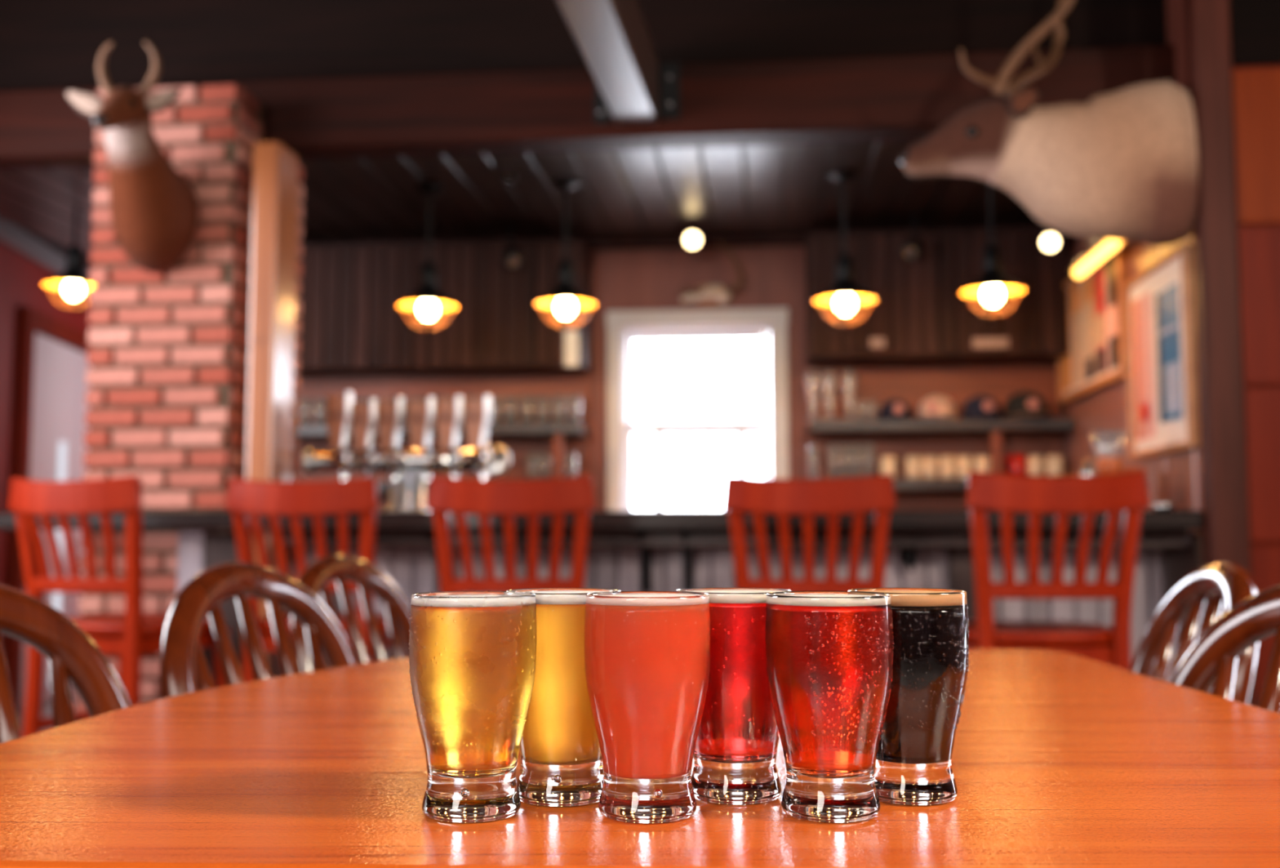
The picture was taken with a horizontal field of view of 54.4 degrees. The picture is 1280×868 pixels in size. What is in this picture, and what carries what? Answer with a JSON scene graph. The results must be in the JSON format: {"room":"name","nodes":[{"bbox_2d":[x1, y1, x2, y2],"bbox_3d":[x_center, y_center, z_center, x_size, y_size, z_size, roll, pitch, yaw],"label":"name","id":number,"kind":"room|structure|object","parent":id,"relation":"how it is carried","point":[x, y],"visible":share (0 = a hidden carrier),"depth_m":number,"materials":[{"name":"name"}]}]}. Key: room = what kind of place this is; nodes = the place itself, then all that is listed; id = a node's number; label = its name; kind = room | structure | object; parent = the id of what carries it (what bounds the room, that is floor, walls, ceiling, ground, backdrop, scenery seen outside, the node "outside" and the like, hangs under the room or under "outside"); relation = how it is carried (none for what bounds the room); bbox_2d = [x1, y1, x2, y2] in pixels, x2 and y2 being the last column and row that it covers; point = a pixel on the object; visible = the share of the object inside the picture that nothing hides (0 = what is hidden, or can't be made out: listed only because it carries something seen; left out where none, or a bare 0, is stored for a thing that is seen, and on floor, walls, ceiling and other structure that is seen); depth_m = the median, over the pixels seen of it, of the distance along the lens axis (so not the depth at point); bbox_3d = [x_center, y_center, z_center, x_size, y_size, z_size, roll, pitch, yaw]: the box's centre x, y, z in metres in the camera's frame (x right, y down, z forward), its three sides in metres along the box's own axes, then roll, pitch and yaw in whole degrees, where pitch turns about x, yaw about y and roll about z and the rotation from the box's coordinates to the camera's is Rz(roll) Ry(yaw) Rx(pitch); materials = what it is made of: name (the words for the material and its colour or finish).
{"room":"pub","nodes":[
{"label":"pub","id":0,"kind":"room"},
{"bbox_2d":[0,240,93,648],"bbox_3d":[-3.082,-0.059,5.719,0.100,2.780,5.700,1,-5,-6],"label":"wall","id":1,"kind":"structure","parent":0,"point":[22,277],"depth_m":6.07,"materials":[{"name":"red paint"}]},
{"bbox_2d":[0,218,89,276],"bbox_3d":[-3.091,-0.908,6.593,0.050,0.100,3.900,1,-5,-6],"label":"trim","id":2,"kind":"structure","parent":1,"relation":"attached to","point":[11,234],"depth_m":6.20,"materials":[{"name":"grey metal"}]},
{"bbox_2d":[4,306,92,714],"bbox_3d":[-3.108,0.421,6.827,0.101,1.998,1.538,1,-5,-6],"label":"door","id":3,"kind":"structure","parent":1,"relation":"in","point":[50,407],"depth_m":6.42,"materials":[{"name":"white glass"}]},
{"bbox_2d":[16,690,79,737],"bbox_3d":[-1.199,1.157,2.859,13.000,0.100,13.500,0,-5,6],"label":"floor","id":4,"kind":"structure","parent":0,"point":[46,709],"depth_m":6.11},
{"bbox_2d":[0,584,132,742],"bbox_3d":[-0.360,0.527,0.877,0.511,0.847,0.431,-2,-5,23],"label":"chair","id":5,"kind":"object","parent":4,"relation":"on","point":[73,656],"visible":0.49,"depth_m":1.08,"materials":[{"name":"brown wood"}]},
{"bbox_2d":[8,475,230,736],"bbox_3d":[-1.396,0.635,3.362,0.427,1.025,0.498,-2,-5,20],"label":"bar stool","id":6,"kind":"object","parent":4,"relation":"on","point":[132,634],"visible":0.62,"depth_m":3.19,"materials":[{"name":"red wood"}]},
{"bbox_2d":[159,561,357,698],"bbox_3d":[-0.225,0.561,1.303,0.511,0.847,0.431,-1,-5,16],"label":"chair","id":7,"kind":"object","parent":4,"relation":"on","point":[184,668],"visible":0.34,"depth_m":1.38,"materials":[{"name":"brown wood"}]},
{"bbox_2d":[240,141,298,677],"bbox_3d":[-1.115,0.149,3.737,0.081,2.050,0.160,0,-5,6],"label":"timber post","id":8,"kind":"object","parent":4,"relation":"on","point":[275,170],"visible":0.45,"depth_m":3.71,"materials":[{"name":"brown wood"}]},
{"bbox_2d":[226,476,408,682],"bbox_3d":[-0.847,0.639,3.410,0.427,1.025,0.498,-1,-5,11],"label":"bar stool","id":9,"kind":"object","parent":4,"relation":"on","point":[246,500],"visible":0.33,"depth_m":3.23,"materials":[{"name":"red wood"}]},
{"bbox_2d":[289,554,410,673],"bbox_3d":[-0.235,0.601,1.799,0.511,0.847,0.431,-1,-5,17],"label":"chair","id":10,"kind":"object","parent":4,"relation":"on","point":[316,577],"visible":0.2,"depth_m":1.91,"materials":[{"name":"brown wood"}]},
{"bbox_2d":[426,475,595,591],"bbox_3d":[-0.319,0.631,3.304,0.427,1.025,0.498,0,-5,2],"label":"bar stool","id":11,"kind":"object","parent":4,"relation":"on","point":[485,498],"visible":0.29,"depth_m":3.13,"materials":[{"name":"red wood"}]},
{"bbox_2d":[0,510,1204,687],"bbox_3d":[-0.498,0.723,3.934,4.239,0.938,0.890,0,-5,6],"label":"bar counter","id":12,"kind":"object","parent":4,"relation":"on","point":[627,550],"depth_m":3.60,"materials":[{"name":"black wood"}]},
{"bbox_2d":[301,391,511,511],"bbox_3d":[-0.776,0.063,4.094,0.697,0.402,0.182,0,-5,6],"label":"tap tower","id":13,"kind":"object","parent":12,"relation":"on","point":[491,460],"visible":0.94,"depth_m":4.08,"materials":[{"name":"silver metal"}]},
{"bbox_2d":[340,448,355,479],"bbox_3d":[-0.955,0.106,4.068,0.030,0.111,0.098,0,-5,6],"label":"faucet","id":14,"kind":"object","parent":13,"relation":"on","point":[348,460],"depth_m":4.06,"materials":[{"name":"silver metal"}]},
{"bbox_2d":[365,448,379,477],"bbox_3d":[-0.872,0.105,4.059,0.030,0.111,0.098,0,-5,6],"label":"faucet","id":15,"kind":"object","parent":13,"relation":"on","point":[372,460],"depth_m":4.05,"materials":[{"name":"silver metal"}]},
{"bbox_2d":[391,448,405,482],"bbox_3d":[-0.785,0.104,4.050,0.030,0.111,0.098,0,-5,6],"label":"faucet","id":16,"kind":"object","parent":13,"relation":"on","point":[398,458],"depth_m":4.04,"materials":[{"name":"silver metal"}]},
{"bbox_2d":[423,448,436,482],"bbox_3d":[-0.682,0.103,4.039,0.030,0.111,0.098,0,-5,6],"label":"faucet","id":17,"kind":"object","parent":13,"relation":"on","point":[429,455],"depth_m":4.03,"materials":[{"name":"silver metal"}]},
{"bbox_2d":[451,448,464,477],"bbox_3d":[-0.589,0.103,4.029,0.030,0.111,0.098,0,-5,6],"label":"faucet","id":18,"kind":"object","parent":13,"relation":"on","point":[457,455],"depth_m":4.02,"materials":[{"name":"silver metal"}]},
{"bbox_2d":[480,448,493,479],"bbox_3d":[-0.495,0.102,4.019,0.030,0.111,0.098,0,-5,6],"label":"faucet","id":19,"kind":"object","parent":13,"relation":"on","point":[486,458],"depth_m":4.01,"materials":[{"name":"silver metal"}]},
{"bbox_2d":[0,510,1203,528],"bbox_3d":[-0.529,0.280,3.972,4.176,0.050,0.890,0,-5,6],"label":"countertop","id":20,"kind":"structure","parent":12,"relation":"on","point":[899,519],"depth_m":3.47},
{"bbox_2d":[1080,459,1095,475],"bbox_3d":[1.310,0.151,3.632,0.050,0.152,0.050,0,-5,6],"label":"shaker","id":21,"kind":"object","parent":12,"relation":"on","point":[1088,469],"visible":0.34,"depth_m":3.63,"materials":[{"name":"clear glass"}]},
{"bbox_2d":[1088,431,1128,475],"bbox_3d":[1.388,0.112,3.678,0.124,0.236,0.124,0,-5,6],"label":"coffee carafe","id":22,"kind":"object","parent":12,"relation":"on","point":[1107,465],"visible":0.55,"depth_m":3.65,"materials":[{"name":"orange glass"}]},
{"bbox_2d":[1120,466,1143,510],"bbox_3d":[1.497,0.174,3.853,0.094,0.140,0.090,0,-5,6],"label":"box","id":23,"kind":"object","parent":12,"relation":"on","point":[1124,469],"visible":0.13,"depth_m":3.81,"materials":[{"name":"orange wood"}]},
{"bbox_2d":[1150,503,1177,510],"bbox_3d":[1.437,0.201,3.413,0.070,0.016,0.069,0,-5,6],"label":"metal dish","id":24,"kind":"object","parent":12,"relation":"on","point":[1158,506],"visible":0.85,"depth_m":3.39,"materials":[{"name":"metal"}]},
{"bbox_2d":[0,648,1279,867],"bbox_3d":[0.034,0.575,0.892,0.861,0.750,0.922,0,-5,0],"label":"dining table","id":25,"kind":"object","parent":4,"relation":"on","point":[1060,759],"visible":0.74,"depth_m":0.61,"materials":[{"name":"orange wood"}]},
{"bbox_2d":[408,591,536,822],"bbox_3d":[-0.076,0.123,0.569,0.058,0.099,0.058,2,-5,-26],"label":"beer glass","id":26,"kind":"object","parent":25,"relation":"on","point":[473,654],"visible":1,"depth_m":0.55,"materials":[{"name":"clear"}]},
{"bbox_2d":[505,587,620,807],"bbox_3d":[-0.037,0.125,0.601,0.058,0.099,0.058,-2,-5,22],"label":"beer glass","id":27,"kind":"object","parent":25,"relation":"on","point":[561,757],"visible":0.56,"depth_m":0.58,"materials":[{"name":"clear"}]},
{"bbox_2d":[584,591,711,823],"bbox_3d":[0.004,0.123,0.568,0.058,0.099,0.058,3,-6,-37],"label":"beer glass","id":28,"kind":"object","parent":25,"relation":"on","point":[647,653],"visible":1,"depth_m":0.55,"materials":[{"name":"red"}]},
{"bbox_2d":[675,587,791,804],"bbox_3d":[0.046,0.126,0.605,0.058,0.099,0.058,1,-5,-7],"label":"beer glass","id":29,"kind":"object","parent":25,"relation":"on","point":[736,745],"visible":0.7,"depth_m":0.58,"materials":[{"name":"red"}]},
{"bbox_2d":[764,591,893,822],"bbox_3d":[0.087,0.123,0.569,0.058,0.099,0.058,3,-6,-37],"label":"beer glass","id":30,"kind":"object","parent":25,"relation":"on","point":[829,654],"visible":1,"depth_m":0.55,"materials":[{"name":"red"}]},
{"bbox_2d":[848,587,969,805],"bbox_3d":[0.130,0.126,0.604,0.058,0.099,0.058,0,-5,0],"label":"beer glass","id":31,"kind":"object","parent":25,"relation":"on","point":[931,665],"visible":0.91,"depth_m":0.58,"materials":[{"name":"black"}]},
{"bbox_2d":[722,473,896,591],"bbox_3d":[0.449,0.627,3.252,0.427,1.025,0.498,-1,-5,9],"label":"bar stool","id":32,"kind":"object","parent":4,"relation":"on","point":[857,495],"visible":0.43,"depth_m":3.07,"materials":[{"name":"red wood"}]},
{"bbox_2d":[965,470,1149,670],"bbox_3d":[0.980,0.613,3.075,0.427,1.025,0.498,0,-5,1],"label":"bar stool","id":33,"kind":"object","parent":4,"relation":"on","point":[1111,494],"visible":0.62,"depth_m":2.91,"materials":[{"name":"red wood"}]},
{"bbox_2d":[1129,561,1258,703],"bbox_3d":[0.430,0.571,1.421,0.511,0.847,0.432,-1,-5,8],"label":"chair","id":34,"kind":"object","parent":4,"relation":"on","point":[1228,584],"visible":0.22,"depth_m":1.47,"materials":[{"name":"brown wood"}]},
{"bbox_2d":[1184,0,1256,706],"bbox_3d":[1.555,-0.249,3.341,0.100,2.780,0.070,0,-5,6],"label":"post","id":35,"kind":"object","parent":4,"relation":"on","point":[1215,246],"visible":0.53,"depth_m":3.32,"materials":[{"name":"brown wood"}]},
{"bbox_2d":[898,0,1198,245],"bbox_3d":[1.166,-1.002,3.556,0.866,0.987,0.451,0,-5,6],"label":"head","id":36,"kind":"object","parent":35,"relation":"attached to","point":[1122,164],"visible":0.99,"depth_m":3.37},
{"bbox_2d":[1168,584,1279,713],"bbox_3d":[0.334,0.531,0.921,0.511,0.847,0.431,1,-5,-11],"label":"chair","id":37,"kind":"object","parent":4,"relation":"on","point":[1209,664],"visible":0.43,"depth_m":1.09,"materials":[{"name":"brown wood"}]},
{"bbox_2d":[13,223,94,271],"bbox_3d":[-2.885,-0.954,7.088,4.800,0.060,4.900,0,-5,6],"label":"ceiling","id":38,"kind":"structure","parent":0,"point":[61,248],"depth_m":6.47,"materials":[{"name":"black wood"}]},
{"bbox_2d":[42,206,93,309],"bbox_3d":[-2.240,-0.792,4.939,0.226,0.603,0.226,0,-5,6],"label":"pendant lamp","id":39,"kind":"object","parent":38,"relation":"hanging from","point":[73,281],"visible":0.81,"depth_m":4.90,"materials":[{"name":"black metal"}]},
{"bbox_2d":[66,244,83,266],"bbox_3d":[-2.240,-0.689,4.931,0.064,0.110,0.064,0,-5,6],"label":"socket","id":40,"kind":"object","parent":39,"relation":"attached to","point":[74,255],"depth_m":4.91,"materials":[{"name":"black metal"}]},
{"bbox_2d":[74,84,304,712],"bbox_3d":[-1.401,0.055,3.955,0.580,2.262,0.350,0,-5,6],"label":"brick pillar","id":41,"kind":"structure","parent":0,"point":[168,357],"depth_m":3.82,"materials":[{"name":"red brick"}]},
{"bbox_2d":[64,40,198,272],"bbox_3d":[-1.467,-0.801,3.578,0.336,0.584,0.633,0,-5,6],"label":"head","id":42,"kind":"object","parent":41,"relation":"attached to","point":[154,210],"visible":1,"depth_m":3.58},
{"bbox_2d":[0,139,1047,253],"bbox_3d":[-0.467,-0.938,4.849,4.392,0.053,1.430,0,-5,6],"label":"ceiling","id":43,"kind":"structure","parent":0,"point":[759,188],"depth_m":4.81,"materials":[{"name":"brown wood"}]},
{"bbox_2d":[396,181,458,330],"bbox_3d":[-0.785,-0.655,4.624,0.226,0.548,0.226,0,-5,6],"label":"pendant lamp","id":44,"kind":"object","parent":43,"relation":"hanging from","point":[428,300],"visible":1,"depth_m":4.60,"materials":[{"name":"black metal"}]},
{"bbox_2d":[419,262,436,284],"bbox_3d":[-0.785,-0.580,4.618,0.064,0.110,0.064,0,-5,6],"label":"socket","id":45,"kind":"object","parent":44,"relation":"attached to","point":[428,269],"depth_m":4.59,"materials":[{"name":"black metal"}]},
{"bbox_2d":[502,223,523,269],"bbox_3d":[-0.535,-0.785,5.204,0.080,0.197,0.099,2,-5,-24],"label":"spotlight","id":46,"kind":"object","parent":43,"relation":"attached to","point":[513,259],"visible":1,"depth_m":5.18,"materials":[{"name":"black metal"}]},
{"bbox_2d":[534,177,596,328],"bbox_3d":[-0.272,-0.658,4.570,0.226,0.550,0.226,0,-5,6],"label":"pendant lamp","id":47,"kind":"object","parent":43,"relation":"hanging from","point":[565,298],"visible":1,"depth_m":4.54,"materials":[{"name":"black metal"}]},
{"bbox_2d":[556,259,574,282],"bbox_3d":[-0.272,-0.582,4.564,0.064,0.110,0.064,0,-5,6],"label":"socket","id":48,"kind":"object","parent":47,"relation":"attached to","point":[565,267],"depth_m":4.54,"materials":[{"name":"black metal"}]},
{"bbox_2d":[683,224,702,248],"bbox_3d":[0.222,-0.827,5.217,0.080,0.112,0.096,0,-5,6],"label":"spotlight","id":49,"kind":"object","parent":43,"relation":"attached to","point":[692,238],"visible":1,"depth_m":5.19,"materials":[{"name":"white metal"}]},
{"bbox_2d":[813,168,876,325],"bbox_3d":[0.733,-0.664,4.464,0.226,0.556,0.226,0,-5,6],"label":"pendant lamp","id":50,"kind":"object","parent":43,"relation":"hanging from","point":[845,294],"visible":1,"depth_m":4.44,"materials":[{"name":"black metal"}]},
{"bbox_2d":[835,254,853,279],"bbox_3d":[0.733,-0.584,4.458,0.064,0.110,0.064,0,-5,6],"label":"socket","id":51,"kind":"object","parent":50,"relation":"attached to","point":[844,263],"depth_m":4.43,"materials":[{"name":"black metal"}]},
{"bbox_2d":[900,213,922,261],"bbox_3d":[1.101,-0.798,5.032,0.080,0.198,0.099,-3,-6,36],"label":"spotlight","id":52,"kind":"object","parent":43,"relation":"attached to","point":[911,250],"visible":1,"depth_m":5.01,"materials":[{"name":"black metal"}]},
{"bbox_2d":[960,181,1026,317],"bbox_3d":[1.246,-0.678,4.411,0.226,0.535,0.226,0,-5,6],"label":"pendant lamp","id":53,"kind":"object","parent":43,"relation":"hanging from","point":[992,286],"visible":0.93,"depth_m":4.38,"materials":[{"name":"black metal"}]},
{"bbox_2d":[982,244,1000,270],"bbox_3d":[1.246,-0.609,4.406,0.064,0.110,0.064,0,-5,6],"label":"socket","id":54,"kind":"object","parent":53,"relation":"attached to","point":[991,253],"depth_m":4.38,"materials":[{"name":"black metal"}]},
{"bbox_2d":[1040,227,1062,252],"bbox_3d":[1.641,-0.812,4.963,0.080,0.181,0.096,-3,-5,31],"label":"spotlight","id":55,"kind":"object","parent":43,"relation":"attached to","point":[1050,242],"visible":0.91,"depth_m":4.93,"materials":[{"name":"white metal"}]},
{"bbox_2d":[0,0,1167,91],"bbox_3d":[-0.780,-1.366,4.175,8.200,0.420,0.100,0,-5,6],"label":"ceiling","id":56,"kind":"structure","parent":0,"point":[45,44],"depth_m":4.10,"materials":[{"name":"black wood"}]},
{"bbox_2d":[0,44,1176,169],"bbox_3d":[-1.217,-1.043,4.137,5.934,0.230,0.157,0,-5,6],"label":"header beam","id":57,"kind":"structure","parent":56,"relation":"attached to","point":[898,97],"depth_m":3.97,"materials":[{"name":"brown wood"}]},
{"bbox_2d":[556,0,658,124],"bbox_3d":[-0.392,-1.294,1.233,0.135,0.200,5.500,-1,-5,8],"label":"ceiling beam","id":58,"kind":"structure","parent":57,"relation":"attached to","point":[612,37],"depth_m":3.43,"materials":[{"name":"grey metal"}]},
{"bbox_2d":[297,231,1057,511],"bbox_3d":[-0.037,-0.075,5.517,3.892,2.780,0.120,0,-5,6],"label":"wall","id":59,"kind":"structure","parent":0,"point":[624,280],"depth_m":5.47,"materials":[{"name":"brown paint"}]},
{"bbox_2d":[295,422,588,493],"bbox_3d":[-1.104,0.237,5.393,1.741,0.538,0.240,0,-5,6],"label":"wall shelf","id":60,"kind":"object","parent":59,"relation":"attached to","point":[557,431],"visible":0.27,"depth_m":5.25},
{"bbox_2d":[297,399,313,425],"bbox_3d":[-1.461,-0.094,5.427,0.068,0.125,0.068,0,-5,6],"label":"pint glass","id":61,"kind":"object","parent":60,"relation":"on","point":[313,399],"visible":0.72,"depth_m":5.43,"materials":[{"name":"clear glass"}]},
{"bbox_2d":[312,397,327,425],"bbox_3d":[-1.393,-0.093,5.432,0.068,0.125,0.068,0,-5,6],"label":"pint glass","id":62,"kind":"object","parent":60,"relation":"on","point":[313,397],"visible":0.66,"depth_m":5.43,"materials":[{"name":"clear glass"}]},
{"bbox_2d":[551,395,566,422],"bbox_3d":[-0.348,-0.103,5.310,0.068,0.125,0.068,0,-5,6],"label":"pint glass","id":63,"kind":"object","parent":60,"relation":"on","point":[551,396],"visible":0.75,"depth_m":5.31,"materials":[{"name":"clear glass"}]},
{"bbox_2d":[294,374,591,511],"bbox_3d":[-1.097,0.153,5.536,1.776,0.817,0.028,0,-5,6],"label":"wall panel","id":64,"kind":"object","parent":59,"relation":"attached to","point":[578,451],"depth_m":5.49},
{"bbox_2d":[296,237,591,376],"bbox_3d":[-1.111,-0.543,5.458,1.776,0.548,0.296,0,-5,6],"label":"wall panel","id":65,"kind":"object","parent":59,"relation":"attached to","point":[352,323],"depth_m":5.30,"materials":[{"name":"brown wood"}]},
{"bbox_2d":[564,329,578,366],"bbox_3d":[-0.286,-0.359,5.202,0.062,0.154,0.006,0,-5,6],"label":"paper card","id":66,"kind":"object","parent":59,"relation":"attached to","point":[571,336],"visible":1,"depth_m":5.20,"materials":[{"name":"beige paper"}]},
{"bbox_2d":[582,228,805,250],"bbox_3d":[0.225,-0.856,5.461,0.993,0.076,0.060,0,-5,6],"label":"trim","id":67,"kind":"structure","parent":59,"relation":"attached to","point":[783,239],"depth_m":5.44,"materials":[{"name":"brown wood"}]},
{"bbox_2d":[606,307,788,511],"bbox_3d":[0.251,-0.050,5.437,0.794,0.986,0.195,0,-5,6],"label":"window","id":68,"kind":"structure","parent":59,"relation":"in","point":[624,327],"depth_m":5.45,"materials":[{"name":"white paint"}]},
{"bbox_2d":[678,240,744,305],"bbox_3d":[0.310,-0.700,5.381,0.282,0.264,0.175,0,-5,6],"label":"antler mount","id":69,"kind":"object","parent":59,"relation":"attached to","point":[706,294],"visible":1,"depth_m":5.36,"materials":[{"name":"brown wood"}]},
{"bbox_2d":[870,337,884,347],"bbox_3d":[0.968,-0.372,5.073,0.060,0.040,0.006,0,-5,6],"label":"sign plate","id":70,"kind":"object","parent":59,"relation":"attached to","point":[874,342],"visible":1,"depth_m":5.07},
{"bbox_2d":[805,364,1062,510],"bbox_3d":[1.248,0.125,5.291,1.066,0.834,0.028,0,-5,6],"label":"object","id":71,"kind":"structure","parent":59,"relation":"attached to","point":[912,385],"depth_m":5.30,"materials":[{"name":"brown wood"}]},
{"bbox_2d":[804,226,1072,365],"bbox_3d":[1.235,-0.571,5.213,1.066,0.531,0.296,0,-5,6],"label":"wood paneling","id":72,"kind":"structure","parent":59,"relation":"attached to","point":[922,315],"depth_m":5.08,"materials":[{"name":"brown wood"}]},
{"bbox_2d":[808,391,1074,491],"bbox_3d":[1.230,0.152,5.113,1.046,0.662,0.321,0,-5,6],"label":"wall shelf","id":73,"kind":"object","parent":59,"relation":"attached to","point":[994,428],"depth_m":5.06,"materials":[{"name":"brown wood"}]},
{"bbox_2d":[805,370,821,422],"bbox_3d":[0.724,-0.157,5.202,0.064,0.215,0.064,0,-5,6],"label":"beer glass","id":74,"kind":"object","parent":73,"relation":"on","point":[806,371],"visible":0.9,"depth_m":5.20,"materials":[{"name":"clear glass"}]},
{"bbox_2d":[821,370,836,414],"bbox_3d":[0.791,-0.158,5.194,0.064,0.215,0.064,0,-5,6],"label":"beer glass","id":75,"kind":"object","parent":73,"relation":"on","point":[822,371],"visible":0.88,"depth_m":5.20,"materials":[{"name":"clear glass"}]},
{"bbox_2d":[827,444,839,476],"bbox_3d":[0.804,0.117,5.171,0.046,0.145,0.046,0,-5,6],"label":"glass","id":76,"kind":"object","parent":73,"relation":"on","point":[838,444],"visible":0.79,"depth_m":5.17,"materials":[{"name":"clear glass"}]},
{"bbox_2d":[839,444,850,478],"bbox_3d":[0.852,0.116,5.166,0.046,0.145,0.046,0,-5,6],"label":"glass","id":77,"kind":"object","parent":73,"relation":"on","point":[839,444],"visible":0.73,"depth_m":5.16,"materials":[{"name":"clear glass"}]},
{"bbox_2d":[841,368,857,420],"bbox_3d":[0.873,-0.158,5.186,0.064,0.215,0.064,0,-5,6],"label":"beer glass","id":78,"kind":"object","parent":73,"relation":"on","point":[849,369],"visible":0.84,"depth_m":5.19,"materials":[{"name":"clear glass"}]},
{"bbox_2d":[880,456,896,478],"bbox_3d":[1.034,0.142,5.154,0.066,0.092,0.088,-4,-6,41],"label":"mug","id":79,"kind":"object","parent":73,"relation":"on","point":[887,464],"visible":0.73,"depth_m":5.12,"materials":[{"name":"beige ceramic"}]},
{"bbox_2d":[905,456,922,478],"bbox_3d":[1.124,0.141,5.145,0.066,0.092,0.088,3,-5,-30],"label":"mug","id":80,"kind":"object","parent":73,"relation":"on","point":[913,468],"visible":0.89,"depth_m":5.11,"materials":[{"name":"beige ceramic"}]},
{"bbox_2d":[921,456,937,478],"bbox_3d":[1.191,0.141,5.139,0.066,0.092,0.088,2,-5,-23],"label":"mug","id":81,"kind":"object","parent":73,"relation":"on","point":[929,464],"visible":0.89,"depth_m":5.10,"materials":[{"name":"beige ceramic"}]},
{"bbox_2d":[939,456,955,478],"bbox_3d":[1.272,0.140,5.130,0.066,0.092,0.088,-3,-5,33],"label":"mug","id":82,"kind":"object","parent":73,"relation":"on","point":[947,464],"visible":0.91,"depth_m":5.09,"materials":[{"name":"beige ceramic"}]},
{"bbox_2d":[955,456,973,478],"bbox_3d":[1.339,0.139,5.124,0.066,0.092,0.088,-2,-5,27],"label":"mug","id":83,"kind":"object","parent":73,"relation":"on","point":[964,464],"visible":0.84,"depth_m":5.09,"materials":[{"name":"beige ceramic"}]},
{"bbox_2d":[973,455,990,472],"bbox_3d":[1.410,0.139,5.117,0.066,0.092,0.088,-2,-5,23],"label":"mug","id":84,"kind":"object","parent":73,"relation":"on","point":[981,463],"visible":0.55,"depth_m":5.08,"materials":[{"name":"beige ceramic"}]},
{"bbox_2d":[1005,454,1027,475],"bbox_3d":[1.549,0.136,5.099,0.084,0.095,0.103,-4,-6,39],"label":"mug","id":85,"kind":"object","parent":73,"relation":"on","point":[1015,464],"visible":0.7,"depth_m":5.06,"materials":[{"name":"red ceramic"}]},
{"bbox_2d":[1027,455,1043,475],"bbox_3d":[1.621,0.137,5.093,0.066,0.092,0.088,-3,-6,36],"label":"mug","id":86,"kind":"object","parent":73,"relation":"on","point":[1035,463],"visible":0.7,"depth_m":5.06,"materials":[{"name":"beige ceramic"}]},
{"bbox_2d":[1045,455,1062,475],"bbox_3d":[1.697,0.136,5.086,0.066,0.092,0.088,-3,-5,31],"label":"mug","id":87,"kind":"object","parent":73,"relation":"on","point":[1054,464],"visible":0.73,"depth_m":5.05,"materials":[{"name":"beige ceramic"}]},
{"bbox_2d":[972,337,1008,347],"bbox_3d":[1.416,-0.368,5.025,0.142,0.040,0.006,0,-5,6],"label":"sign plate","id":88,"kind":"object","parent":59,"relation":"attached to","point":[996,342],"visible":1,"depth_m":5.02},
{"bbox_2d":[1061,0,1205,615],"bbox_3d":[1.754,-0.166,4.378,0.130,2.780,1.780,0,-5,6],"label":"wall","id":89,"kind":"structure","parent":0,"point":[1173,477],"depth_m":4.18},
{"bbox_2d":[1057,240,1128,404],"bbox_3d":[1.700,-0.397,4.704,0.036,0.478,0.939,0,-5,6],"label":"framed collage","id":90,"kind":"object","parent":89,"relation":"attached to","point":[1095,361],"visible":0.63,"depth_m":4.58,"materials":[{"name":"brown wood"}]},
{"bbox_2d":[1062,290,1072,391],"bbox_3d":[1.733,-0.374,5.059,0.004,0.392,0.150,0,-5,6],"label":"print","id":91,"kind":"object","parent":90,"relation":"attached to","point":[1067,360],"depth_m":5.00},
{"bbox_2d":[1071,281,1084,386],"bbox_3d":[1.712,-0.389,4.868,0.006,0.392,0.141,0,-5,6],"label":"print","id":92,"kind":"object","parent":90,"relation":"attached to","point":[1077,287],"depth_m":4.85},
{"bbox_2d":[1082,271,1095,380],"bbox_3d":[1.693,-0.403,4.691,0.006,0.392,0.122,0,-5,6],"label":"print","id":93,"kind":"object","parent":90,"relation":"attached to","point":[1088,280],"depth_m":4.67},
{"bbox_2d":[1093,262,1106,375],"bbox_3d":[1.678,-0.416,4.533,0.004,0.392,0.122,0,-5,6],"label":"print","id":94,"kind":"object","parent":90,"relation":"attached to","point":[1100,270],"depth_m":4.52},
{"bbox_2d":[1106,253,1118,368],"bbox_3d":[1.661,-0.429,4.370,0.004,0.392,0.113,0,-5,6],"label":"print","id":95,"kind":"object","parent":90,"relation":"attached to","point":[1112,315],"depth_m":4.37},
{"bbox_2d":[1068,238,1125,278],"bbox_3d":[1.609,-0.651,4.303,0.136,0.128,0.494,0,-5,6],"label":"picture light","id":96,"kind":"object","parent":89,"relation":"attached to","point":[1103,248],"visible":0.67,"depth_m":4.25,"materials":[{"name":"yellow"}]},
{"bbox_2d":[1123,243,1199,459],"bbox_3d":[1.613,-0.233,3.865,0.036,0.589,0.602,0,-5,6],"label":"framed print","id":97,"kind":"object","parent":89,"relation":"attached to","point":[1162,364],"visible":0.95,"depth_m":3.81,"materials":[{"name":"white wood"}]},
{"bbox_2d":[1229,0,1279,706],"bbox_3d":[2.362,-0.248,3.344,1.500,2.780,0.095,0,-5,6],"label":"wall","id":98,"kind":"structure","parent":0,"point":[1255,24],"depth_m":3.38,"materials":[{"name":"brown wood"}]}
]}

